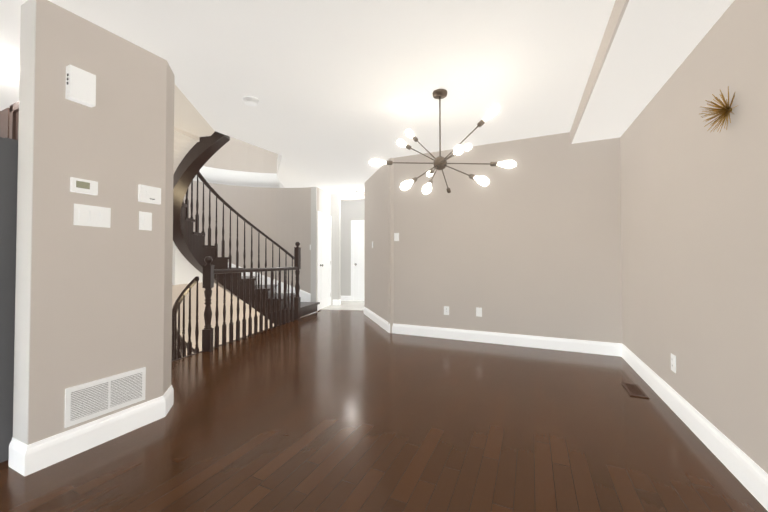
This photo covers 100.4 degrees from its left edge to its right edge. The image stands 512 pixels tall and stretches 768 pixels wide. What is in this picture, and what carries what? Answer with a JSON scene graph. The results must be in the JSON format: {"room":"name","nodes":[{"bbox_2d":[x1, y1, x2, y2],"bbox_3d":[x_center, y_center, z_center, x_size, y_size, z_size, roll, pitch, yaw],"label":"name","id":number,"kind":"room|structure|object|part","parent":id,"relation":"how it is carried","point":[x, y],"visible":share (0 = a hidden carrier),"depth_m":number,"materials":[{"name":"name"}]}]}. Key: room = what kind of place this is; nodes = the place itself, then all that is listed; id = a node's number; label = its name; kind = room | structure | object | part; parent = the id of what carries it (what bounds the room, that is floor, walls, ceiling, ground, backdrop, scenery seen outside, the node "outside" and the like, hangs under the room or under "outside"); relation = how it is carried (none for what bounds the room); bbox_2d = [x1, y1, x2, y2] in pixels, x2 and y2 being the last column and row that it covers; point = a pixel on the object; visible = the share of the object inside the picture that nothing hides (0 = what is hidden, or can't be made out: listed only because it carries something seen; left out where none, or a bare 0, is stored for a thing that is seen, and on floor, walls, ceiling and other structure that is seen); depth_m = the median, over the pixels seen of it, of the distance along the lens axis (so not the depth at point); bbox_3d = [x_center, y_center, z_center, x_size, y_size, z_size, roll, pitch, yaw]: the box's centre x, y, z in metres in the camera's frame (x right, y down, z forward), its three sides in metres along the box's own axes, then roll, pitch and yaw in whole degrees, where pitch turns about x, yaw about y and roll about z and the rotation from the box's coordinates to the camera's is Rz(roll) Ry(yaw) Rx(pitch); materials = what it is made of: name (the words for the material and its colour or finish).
{"room":"empty dining room","nodes":[
{"label":"empty dining room","id":0,"kind":"room"},
{"bbox_2d":[13,0,35,444],"bbox_3d":[-1.816,-0.167,1.616,0.170,2.460,0.003,0,-1,25],"label":"wall","id":1,"kind":"structure","parent":0,"point":[24,230],"depth_m":1.61,"materials":[{"name":"paint"}]},
{"bbox_2d":[28,0,174,444],"bbox_3d":[-1.655,-0.159,1.967,0.170,2.457,0.770,0,-1,25],"label":"wall","id":2,"kind":"structure","parent":0,"point":[101,302],"depth_m":1.82,"materials":[{"name":"paint"}]},
{"bbox_2d":[65,65,95,107],"bbox_3d":[-1.647,-0.920,1.738,0.046,0.172,0.112,0,-1,25],"label":"box","id":3,"kind":"object","parent":2,"relation":"attached to","point":[80,86],"visible":1,"depth_m":1.72,"materials":[{"name":"white plastic"}]},
{"bbox_2d":[70,177,97,194],"bbox_3d":[-1.645,-0.382,1.758,0.024,0.076,0.112,0,-1,25],"label":"thermostat","id":4,"kind":"object","parent":2,"relation":"attached to","point":[83,186],"visible":0.98,"depth_m":1.75,"materials":[{"name":"white plastic"}]},
{"bbox_2d":[73,203,110,227],"bbox_3d":[-1.632,-0.224,1.796,0.013,0.116,0.164,0,-1,25],"label":"light switch","id":5,"kind":"object","parent":2,"relation":"attached to","point":[90,215],"depth_m":1.79,"materials":[{"name":"white plastic"}]},
{"bbox_2d":[64,367,145,427],"bbox_3d":[-1.597,0.805,1.859,0.012,0.205,0.385,0,-1,25],"label":"air vent","id":6,"kind":"object","parent":2,"relation":"in","point":[91,400],"visible":1,"depth_m":1.83,"materials":[{"name":"white plastic"}]},
{"bbox_2d":[139,211,151,230],"bbox_3d":[-1.520,-0.222,2.041,0.013,0.116,0.072,0,-1,25],"label":"light switch","id":7,"kind":"object","parent":2,"relation":"attached to","point":[145,218],"depth_m":2.04,"materials":[{"name":"white plastic"}]},
{"bbox_2d":[138,184,160,204],"bbox_3d":[-1.503,-0.395,2.058,0.032,0.106,0.124,0,-1,25],"label":"thermostat","id":8,"kind":"object","parent":2,"relation":"attached to","point":[149,194],"visible":0.98,"depth_m":2.04,"materials":[{"name":"white plastic"}]},
{"bbox_2d":[172,181,318,355],"bbox_3d":[-2.650,1.120,5.042,2.549,5.520,4.276,0,-1,25],"label":"wall","id":9,"kind":"structure","parent":0,"point":[281,217],"depth_m":6.54,"materials":[{"name":"paint"}]},
{"bbox_2d":[204,137,364,200],"bbox_3d":[-2.338,-2.747,4.993,5.210,2.710,6.331,0,-1,25],"label":"wall","id":10,"kind":"structure","parent":0,"point":[234,154],"depth_m":7.46,"materials":[{"name":"paint"}]},
{"bbox_2d":[0,0,615,193],"bbox_3d":[-1.815,-1.508,3.521,8.800,0.845,11.400,0,-1,25],"label":"ceiling","id":11,"kind":"structure","parent":0,"point":[341,91],"depth_m":2.32,"materials":[{"name":"white paint"}]},
{"bbox_2d":[174,83,214,136],"bbox_3d":[-1.849,-1.342,3.086,0.980,0.054,1.014,0,-1,25],"label":"wall","id":12,"kind":"structure","parent":11,"relation":"attached to","point":[188,118],"depth_m":3.12,"materials":[{"name":"paint"}]},
{"bbox_2d":[242,96,258,105],"bbox_3d":[-1.150,-1.331,2.762,0.132,0.045,0.132,0,-1,25],"label":"smoke detector","id":13,"kind":"object","parent":11,"relation":"attached to","point":[250,101],"visible":0.98,"depth_m":2.73,"materials":[{"name":"white plastic"}]},
{"bbox_2d":[369,89,516,193],"bbox_3d":[0.504,-0.903,2.684,1.120,0.952,1.064,0,-1,25],"label":"chandelier","id":14,"kind":"object","parent":11,"relation":"hanging from","point":[439,162],"visible":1,"depth_m":2.62,"materials":[{"name":"brown metal"}]},
{"bbox_2d":[311,187,329,301],"bbox_3d":[-1.405,-0.196,7.137,0.120,2.699,0.880,0,-1,10],"label":"wall","id":15,"kind":"structure","parent":0,"point":[324,201],"depth_m":6.71,"materials":[{"name":"paint"}]},
{"bbox_2d":[317,211,330,310],"bbox_3d":[-1.308,0.104,7.143,0.268,2.100,0.835,0,-1,25],"label":"hall door","id":16,"kind":"structure","parent":15,"relation":"in","point":[324,259],"depth_m":7.06,"materials":[{"name":"white wood"}]},
{"bbox_2d":[330,193,340,304],"bbox_3d":[-1.212,-0.189,7.612,0.340,2.702,0.120,0,-1,10],"label":"wall","id":17,"kind":"structure","parent":0,"point":[335,206],"depth_m":7.55,"materials":[{"name":"paint"}]},
{"bbox_2d":[319,301,363,310],"bbox_3d":[-1.371,1.159,7.642,2.370,0.006,1.530,0,-1,10],"label":"floor","id":18,"kind":"structure","parent":0,"point":[353,305],"depth_m":7.29,"materials":[{"name":"white tile"}]},
{"bbox_2d":[341,199,364,295],"bbox_3d":[-1.173,-0.201,8.467,2.490,2.753,0.120,0,-1,10],"label":"wall","id":19,"kind":"structure","parent":0,"point":[352,210],"depth_m":8.37,"materials":[{"name":"paint"}]},
{"bbox_2d":[351,220,363,300],"bbox_3d":[-0.448,0.122,8.244,0.826,2.100,0.265,0,-1,25],"label":"hall door","id":20,"kind":"structure","parent":19,"relation":"in","point":[357,260],"depth_m":8.29,"materials":[{"name":"white wood"}]},
{"bbox_2d":[364,158,393,332],"bbox_3d":[-0.089,-0.205,5.512,0.120,2.665,1.807,0,-1,-16],"label":"wall","id":21,"kind":"structure","parent":0,"point":[376,278],"depth_m":5.23,"materials":[{"name":"paint"}]},
{"bbox_2d":[0,310,767,511],"bbox_3d":[-1.964,1.264,4.694,13.750,0.300,13.888,0,-1,25],"label":"floor","id":22,"kind":"structure","parent":0,"point":[338,411],"depth_m":1.85,"materials":[{"name":"brown wood"}]},
{"bbox_2d":[0,108,9,137],"bbox_3d":[-3.676,-0.005,2.800,2.000,2.175,0.600,0,-1,25],"label":"upper cabinet","id":23,"kind":"object","parent":22,"relation":"on","point":[4,121],"visible":0.1,"depth_m":2.39,"materials":[{"name":"brown wood"}]},
{"bbox_2d":[0,137,17,462],"bbox_3d":[-2.230,0.226,2.059,0.903,1.650,0.771,0,-1,25],"label":"fridge","id":24,"kind":"object","parent":22,"relation":"on","point":[8,183],"visible":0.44,"depth_m":1.64,"materials":[{"name":"grey"}]},
{"bbox_2d":[171,127,319,361],"bbox_3d":[-2.540,0.804,5.001,2.547,6.729,4.044,0,-1,25],"label":"staircase","id":25,"kind":"structure","parent":22,"relation":"on","point":[275,301],"depth_m":4.63,"materials":[{"name":"brown wood"}]},
{"bbox_3d":[-1.947,0.434,4.229,0.592,1.424,3.070,0,-1,25],"label":"guard handrail","id":26,"kind":"part","parent":25,"relation":"part of","materials":[{"name":"brown wood"}]},
{"bbox_2d":[621,382,648,398],"bbox_3d":[2.010,1.074,2.569,0.115,0.011,0.290,0,-1,25],"label":"floor vent","id":27,"kind":"object","parent":22,"relation":"in","point":[635,390],"visible":1,"depth_m":2.55,"materials":[{"name":"brown"}]},
{"bbox_2d":[388,132,622,343],"bbox_3d":[1.359,-0.195,4.144,2.790,2.600,0.120,0,-1,25],"label":"wall","id":28,"kind":"structure","parent":0,"point":[529,243],"depth_m":3.95,"materials":[{"name":"paint"}]},
{"bbox_2d":[8,296,767,510],"bbox_3d":[-1.227,1.019,3.163,6.687,0.140,10.115,0,-1,25],"label":"baseboard","id":29,"kind":"structure","parent":28,"relation":"attached to","point":[740,465],"depth_m":1.92,"materials":[{"name":"white wood"}]},
{"bbox_2d":[394,233,398,240],"bbox_3d":[0.179,-0.274,4.613,0.072,0.116,0.013,0,-1,25],"label":"light switch","id":30,"kind":"object","parent":28,"relation":"attached to","point":[396,235],"depth_m":4.61,"materials":[{"name":"white plastic"}]},
{"bbox_2d":[444,306,448,314],"bbox_3d":[0.839,0.733,4.297,0.072,0.116,0.009,0,-1,25],"label":"outlet","id":31,"kind":"object","parent":28,"relation":"attached to","point":[446,308],"depth_m":4.29,"materials":[{"name":"white plastic"}]},
{"bbox_2d":[476,307,481,316],"bbox_3d":[1.223,0.721,4.120,0.072,0.116,0.008,0,-1,25],"label":"outlet","id":32,"kind":"object","parent":28,"relation":"attached to","point":[479,314],"depth_m":4.12,"materials":[{"name":"white plastic"}]},
{"bbox_2d":[572,0,733,143],"bbox_3d":[0.950,-1.261,0.486,0.465,0.475,7.000,0,-1,25],"label":"ceiling","id":33,"kind":"structure","parent":0,"point":[654,44],"depth_m":2.00,"materials":[{"name":"white paint"}]},
{"bbox_2d":[570,0,628,143],"bbox_3d":[0.732,-1.260,0.586,0.015,0.474,7.000,0,-1,25],"label":"ceiling bulkhead","id":34,"kind":"object","parent":33,"relation":"attached to","point":[617,14],"visible":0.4,"depth_m":2.08,"materials":[{"name":"beige paint"}]},
{"bbox_2d":[620,0,767,473],"bbox_3d":[1.230,-0.260,0.379,0.120,2.606,7.070,0,-1,25],"label":"wall","id":35,"kind":"structure","parent":0,"point":[694,221],"depth_m":1.79,"materials":[{"name":"paint"}]},
{"bbox_2d":[671,353,675,372],"bbox_3d":[2.018,0.747,2.233,0.009,0.116,0.072,0,-1,25],"label":"outlet","id":36,"kind":"object","parent":35,"relation":"attached to","point":[673,358],"depth_m":2.22,"materials":[{"name":"white plastic"}]},
{"bbox_2d":[701,86,737,131],"bbox_3d":[1.655,-0.725,1.590,0.117,0.202,0.193,0,-1,25],"label":"art","id":37,"kind":"object","parent":35,"relation":"attached to","point":[725,110],"visible":1,"depth_m":1.58,"materials":[{"name":"gold metal"}]},
{"bbox_3d":[-1.982,-0.157,2.490,0.861,2.468,0.146,0,-1,25],"label":"wall","id":38,"kind":"structure","parent":0,"visible":0},
{"bbox_2d":[9,101,18,139],"bbox_3d":[-2.153,-0.886,2.249,0.900,0.360,0.396,0,-1,25],"label":"upper cabinet","id":39,"kind":"object","parent":38,"relation":"attached to","point":[14,122],"visible":0.06,"depth_m":2.24,"materials":[{"name":"brown wood"}]}
]}

